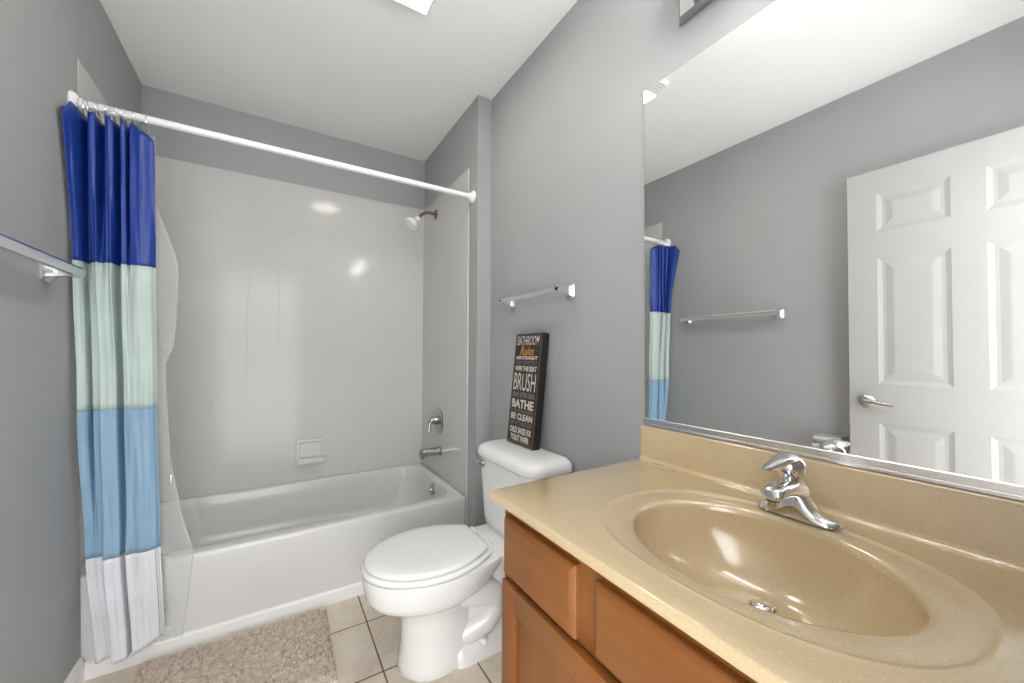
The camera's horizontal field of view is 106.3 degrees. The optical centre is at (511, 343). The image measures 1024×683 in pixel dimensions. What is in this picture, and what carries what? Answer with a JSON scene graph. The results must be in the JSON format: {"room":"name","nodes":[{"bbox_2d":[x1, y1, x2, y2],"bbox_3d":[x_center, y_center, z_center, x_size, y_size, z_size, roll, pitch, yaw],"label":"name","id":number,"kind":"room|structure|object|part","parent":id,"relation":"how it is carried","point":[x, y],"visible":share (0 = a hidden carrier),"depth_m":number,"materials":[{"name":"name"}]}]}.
{"room":"bathroom","nodes":[
{"label":"bathroom","id":0,"kind":"room"},
{"bbox_2d":[0,0,141,682],"bbox_3d":[-1.210,-0.108,0.747,0.164,2.533,2.860,1,-1,-32],"label":"wall","id":1,"kind":"structure","parent":0,"point":[42,42],"depth_m":1.11,"materials":[{"name":"paint"}]},
{"bbox_2d":[0,233,85,281],"bbox_3d":[-1.203,-0.219,0.912,0.083,0.058,0.644,1,-1,-32],"label":"towel bar","id":2,"kind":"object","parent":1,"relation":"attached to","point":[52,267],"visible":1,"depth_m":1.01,"materials":[{"name":"silver metal"}]},
{"bbox_2d":[64,657,84,682],"bbox_3d":[-1.188,1.118,0.842,0.013,0.085,1.143,1,-1,-32],"label":"baseboard","id":3,"kind":"structure","parent":1,"relation":"attached to","point":[77,675],"depth_m":1.29,"materials":[{"name":"white paint"}]},
{"bbox_2d":[78,59,119,566],"bbox_3d":[-1.732,0.087,1.648,0.008,2.172,0.755,1,-1,-32],"label":"wall tile","id":4,"kind":"structure","parent":1,"relation":"attached to","point":[87,89],"depth_m":1.43,"materials":[{"name":"grey paint"}]},
{"bbox_2d":[84,581,363,680],"bbox_3d":[-0.892,1.150,1.702,1.508,0.056,0.014,1,-1,-32],"label":"trim","id":5,"kind":"structure","parent":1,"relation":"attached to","point":[184,641],"depth_m":1.53,"materials":[{"name":"white paint"}]},
{"bbox_2d":[68,90,475,203],"bbox_3d":[-0.857,-0.816,1.706,1.515,0.068,0.068,1,-1,-32],"label":"curtain rod","id":6,"kind":"object","parent":1,"relation":"attached to","point":[72,96],"visible":0.86,"depth_m":1.57,"materials":[{"name":"white metal"}]},
{"bbox_2d":[97,103,104,120],"bbox_3d":[-1.441,-0.809,1.345,0.004,0.068,0.058,1,-1,-30],"label":"curtain ring","id":7,"kind":"object","parent":6,"relation":"hanging from","point":[98,103],"visible":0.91,"depth_m":1.33,"materials":[{"name":"silver metal"}]},
{"bbox_2d":[61,101,164,664],"bbox_3d":[-1.356,0.157,1.321,0.257,1.885,0.141,1,-1,-32],"label":"shower curtain","id":8,"kind":"object","parent":7,"relation":"hanging from","point":[110,167],"visible":1,"depth_m":1.33,"materials":[{"name":"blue fabric"}]},
{"bbox_3d":[-1.372,-0.532,1.323,0.212,0.507,0.141,1,-1,-32],"label":"navy panel","id":9,"kind":"part","parent":8,"relation":"part of","materials":[{"name":"blue fabric"}]},
{"bbox_3d":[-1.384,-0.026,1.349,0.215,0.504,0.071,1,-1,-32],"label":"mint panel","id":10,"kind":"part","parent":8,"relation":"part of","materials":[{"name":"fabric"}]},
{"bbox_3d":[-1.373,0.482,1.351,0.212,0.511,0.064,1,-1,-32],"label":"blue panel","id":11,"kind":"part","parent":8,"relation":"part of","materials":[{"name":"blue fabric"}]},
{"bbox_3d":[-1.356,0.919,1.345,0.211,0.364,0.052,1,-1,-32],"label":"white panel","id":12,"kind":"part","parent":8,"relation":"part of","materials":[{"name":"fabric"}]},
{"label":"curtain ring","id":13,"kind":"object","parent":6,"relation":"hanging from","visible":0},
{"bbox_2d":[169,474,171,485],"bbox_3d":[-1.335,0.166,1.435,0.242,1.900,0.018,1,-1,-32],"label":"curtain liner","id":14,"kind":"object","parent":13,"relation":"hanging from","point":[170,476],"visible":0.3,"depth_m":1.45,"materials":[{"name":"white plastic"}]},
{"bbox_2d":[141,85,424,209],"bbox_3d":[-1.278,-0.076,2.445,1.834,2.533,0.100,1,-1,-32],"label":"wall","id":15,"kind":"structure","parent":0,"point":[168,143],"depth_m":2.31,"materials":[{"name":"paint"}]},
{"bbox_2d":[155,156,423,501],"bbox_3d":[-1.288,-0.062,2.374,1.524,1.842,0.009,1,-1,-32],"label":"wall tile","id":16,"kind":"structure","parent":15,"relation":"attached to","point":[287,313],"depth_m":2.30,"materials":[{"name":"white tile"}]},
{"bbox_2d":[296,437,324,464],"bbox_3d":[-1.237,0.657,2.361,0.160,0.140,0.047,1,-1,-32],"label":"soap dish","id":17,"kind":"object","parent":16,"relation":"attached to","point":[312,450],"visible":1,"depth_m":2.37,"materials":[{"name":"ceramic"}]},
{"bbox_2d":[296,455,324,464],"bbox_3d":[-1.234,0.712,2.355,0.160,0.030,0.036,1,-1,-32],"label":"tray","id":18,"kind":"object","parent":17,"relation":"on","point":[300,459],"depth_m":2.35,"materials":[{"name":"ceramic"}]},
{"bbox_2d":[84,594,501,682],"bbox_3d":[-0.540,1.210,1.174,2.050,0.080,3.100,1,-1,-32],"label":"floor","id":19,"kind":"structure","parent":0,"point":[365,641],"depth_m":1.45,"materials":[{"name":"tile"}]},
{"bbox_2d":[133,606,337,682],"bbox_3d":[-0.972,1.150,1.353,0.628,0.038,0.459,1,-1,-32],"label":"bath mat","id":20,"kind":"object","parent":19,"relation":"on","point":[298,649],"visible":1,"depth_m":1.40,"materials":[{"name":"beige fabric"}]},
{"bbox_2d":[80,463,464,661],"bbox_3d":[-1.093,1.008,2.030,1.506,0.352,0.750,1,-1,-32],"label":"bathtub","id":21,"kind":"object","parent":19,"relation":"on","point":[226,556],"visible":0.72,"depth_m":1.82,"materials":[{"name":"ceramic"}]},
{"bbox_3d":[-0.501,0.911,2.397,0.025,0.072,0.072,1,-1,-32],"label":"overflow plate","id":22,"kind":"part","parent":21,"relation":"part of","materials":[{"name":"silver metal"}]},
{"bbox_2d":[361,438,571,681],"bbox_3d":[-0.192,0.807,1.479,0.725,0.740,0.474,1,-1,-32],"label":"toilet","id":23,"kind":"object","parent":19,"relation":"on","point":[443,582],"visible":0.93,"depth_m":1.39,"materials":[{"name":"white ceramic"}]},
{"bbox_3d":[-0.324,0.767,1.433,0.431,0.023,0.360,1,-1,-32],"label":"lid","id":24,"kind":"part","parent":23,"relation":"part of","materials":[{"name":"plastic"}]},
{"bbox_3d":[-0.321,0.789,1.434,0.458,0.020,0.376,1,-1,-32],"label":"seat","id":25,"kind":"part","parent":23,"relation":"part of","materials":[{"name":"plastic"}]},
{"bbox_3d":[-0.151,0.525,1.722,0.038,0.044,0.082,1,-1,-32],"label":"flush lever","id":26,"kind":"part","parent":23,"relation":"part of","materials":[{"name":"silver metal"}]},
{"bbox_3d":[0.032,0.650,1.620,0.185,0.309,0.456,1,-1,-32],"label":"tank","id":27,"kind":"part","parent":23,"relation":"part of","materials":[{"name":"white ceramic"}]},
{"bbox_3d":[0.029,0.470,1.621,0.210,0.058,0.474,1,-1,-32],"label":"tank lid","id":28,"kind":"part","parent":23,"relation":"part of","materials":[{"name":"white ceramic"}]},
{"bbox_2d":[507,332,548,450],"bbox_3d":[0.068,0.199,1.693,0.088,0.493,0.205,1,-1,-32],"label":"wall sign","id":29,"kind":"object","parent":23,"relation":"on","point":[531,349],"visible":1,"depth_m":1.65,"materials":[{"name":"black wood"}]},
{"bbox_2d":[502,509,756,682],"bbox_3d":[0.420,0.765,0.676,0.546,0.799,0.846,1,-1,-32],"label":"vanity cabinet","id":30,"kind":"object","parent":19,"relation":"on","point":[563,621],"visible":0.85,"depth_m":0.68,"materials":[{"name":"brown wood"}]},
{"bbox_3d":[0.050,0.460,0.782,0.020,0.130,0.245,1,-1,-32],"label":"drawer","id":31,"kind":"part","parent":30,"relation":"part of","materials":[{"name":"brown wood"}]},
{"bbox_3d":[0.095,0.792,0.708,0.008,0.422,0.314,1,-1,-32],"label":"door panel","id":32,"kind":"part","parent":30,"relation":"part of","materials":[{"name":"brown wood"}]},
{"bbox_3d":[0.091,0.792,0.705,0.020,0.518,0.410,1,-1,-32],"label":"door","id":33,"kind":"part","parent":30,"relation":"part of","materials":[{"name":"brown wood"}]},
{"bbox_2d":[489,425,1023,682],"bbox_3d":[0.409,0.369,0.689,0.557,0.250,0.871,1,-1,-32],"label":"washbasin","id":34,"kind":"object","parent":30,"relation":"in","point":[922,582],"visible":0.98,"depth_m":0.66,"materials":[{"name":"stone"}]},
{"bbox_2d":[747,599,777,613],"bbox_3d":[0.460,0.482,0.704,0.047,0.014,0.047,1,-1,-32],"label":"stopper","id":35,"kind":"object","parent":34,"relation":"in","point":[759,603],"visible":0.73,"depth_m":0.70,"materials":[{"name":"silver metal"}]},
{"bbox_2d":[757,452,844,530],"bbox_3d":[0.538,0.282,0.754,0.145,0.129,0.148,1,-1,-32],"label":"faucet","id":36,"kind":"object","parent":34,"relation":"on","point":[789,496],"visible":1,"depth_m":0.75,"materials":[{"name":"silver metal"}]},
{"bbox_3d":[0.525,0.230,0.754,0.121,0.025,0.040,1,-1,-32],"label":"lever","id":37,"kind":"part","parent":36,"relation":"part of","materials":[{"name":"silver metal"}]},
{"bbox_3d":[0.536,0.291,0.752,0.122,0.046,0.044,1,-1,-32],"label":"spout","id":38,"kind":"part","parent":36,"relation":"part of","materials":[{"name":"silver metal"}]},
{"bbox_3d":[0.565,0.262,0.777,0.060,0.076,0.053,1,-1,-32],"label":"handle","id":39,"kind":"part","parent":36,"relation":"part of","materials":[{"name":"silver metal"}]},
{"bbox_2d":[100,0,577,160],"bbox_3d":[-0.528,-1.403,1.225,2.050,0.080,3.100,1,-1,-32],"label":"ceiling","id":40,"kind":"structure","parent":0,"point":[393,76],"depth_m":1.80,"materials":[{"name":"paint"}]},
{"bbox_2d":[397,0,432,13],"bbox_3d":[-0.372,-1.342,1.385,0.229,0.034,0.256,1,-1,-32],"label":"recessed light","id":41,"kind":"object","parent":40,"relation":"in","point":[423,6],"visible":1,"depth_m":1.50,"materials":[{"name":"plastic"}]},
{"bbox_2d":[425,95,491,526],"bbox_3d":[-0.380,-0.072,2.433,0.082,2.533,0.863,1,-1,-32],"label":"wall","id":42,"kind":"structure","parent":0,"point":[467,144],"depth_m":2.08,"materials":[{"name":"paint"}]},
{"bbox_2d":[422,168,469,524],"bbox_3d":[-0.443,0.109,2.445,0.008,2.172,0.755,1,-1,-32],"label":"wall tile","id":43,"kind":"structure","parent":42,"relation":"attached to","point":[446,238],"depth_m":2.36,"materials":[{"name":"white tile"}]},
{"bbox_2d":[404,210,437,230],"bbox_3d":[-0.587,-0.812,2.492,0.222,0.174,0.094,1,-1,-36],"label":"shower","id":44,"kind":"object","parent":43,"relation":"attached to","point":[411,223],"visible":1,"depth_m":2.46,"materials":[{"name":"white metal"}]},
{"bbox_3d":[-0.563,-0.844,2.523,0.133,0.071,0.022,1,-1,-41],"label":"arm","id":45,"kind":"part","parent":44,"relation":"part of","materials":[{"name":"brown metal"}]},
{"bbox_2d":[419,446,441,458],"bbox_3d":[-0.512,0.681,2.406,0.135,0.065,0.060,1,-1,-32],"label":"tub spout","id":46,"kind":"object","parent":43,"relation":"attached to","point":[434,451],"visible":1,"depth_m":2.39,"materials":[{"name":"silver metal"}]},
{"bbox_2d":[428,408,443,433],"bbox_3d":[-0.502,0.494,2.445,0.081,0.164,0.160,1,-1,-32],"label":"shower valve","id":47,"kind":"object","parent":43,"relation":"attached to","point":[437,420],"visible":1,"depth_m":2.43,"materials":[{"name":"silver metal"}]},
{"bbox_3d":[-0.519,0.519,2.431,0.026,0.084,0.044,-1,-1,39],"label":"lever","id":48,"kind":"part","parent":47,"relation":"part of","materials":[{"name":"silver metal"}]},
{"bbox_2d":[490,0,775,472],"bbox_3d":[0.222,-0.085,1.632,0.100,2.533,2.860,1,-1,-32],"label":"wall","id":49,"kind":"structure","parent":0,"point":[567,128],"depth_m":1.46,"materials":[{"name":"paint"}]},
{"bbox_2d":[498,284,575,309],"bbox_3d":[0.088,-0.204,1.688,0.077,0.058,0.491,1,-1,-32],"label":"towel bar","id":50,"kind":"object","parent":49,"relation":"attached to","point":[569,291],"visible":1,"depth_m":1.56,"materials":[{"name":"silver metal"}]},
{"bbox_2d":[679,0,713,26],"bbox_3d":[0.581,-0.994,0.819,0.170,0.122,0.614,1,-1,-32],"label":"vanity light","id":51,"kind":"object","parent":49,"relation":"attached to","point":[688,9],"visible":1,"depth_m":1.08,"materials":[{"name":"white glass"}]},
{"bbox_2d":[639,425,1023,571],"bbox_3d":[0.633,0.298,0.829,0.030,0.100,0.871,1,-1,-32],"label":"backsplash","id":52,"kind":"structure","parent":49,"relation":"attached to","point":[990,528],"depth_m":0.72,"materials":[{"name":"stone"}]},
{"bbox_2d":[644,0,1023,500],"bbox_3d":[0.646,-0.281,0.847,0.010,1.057,0.864,1,-1,-32],"label":"wall mirror","id":53,"kind":"object","parent":49,"relation":"attached to","point":[834,189],"visible":1,"depth_m":0.78,"materials":[{"name":"white mirror"}]}
]}

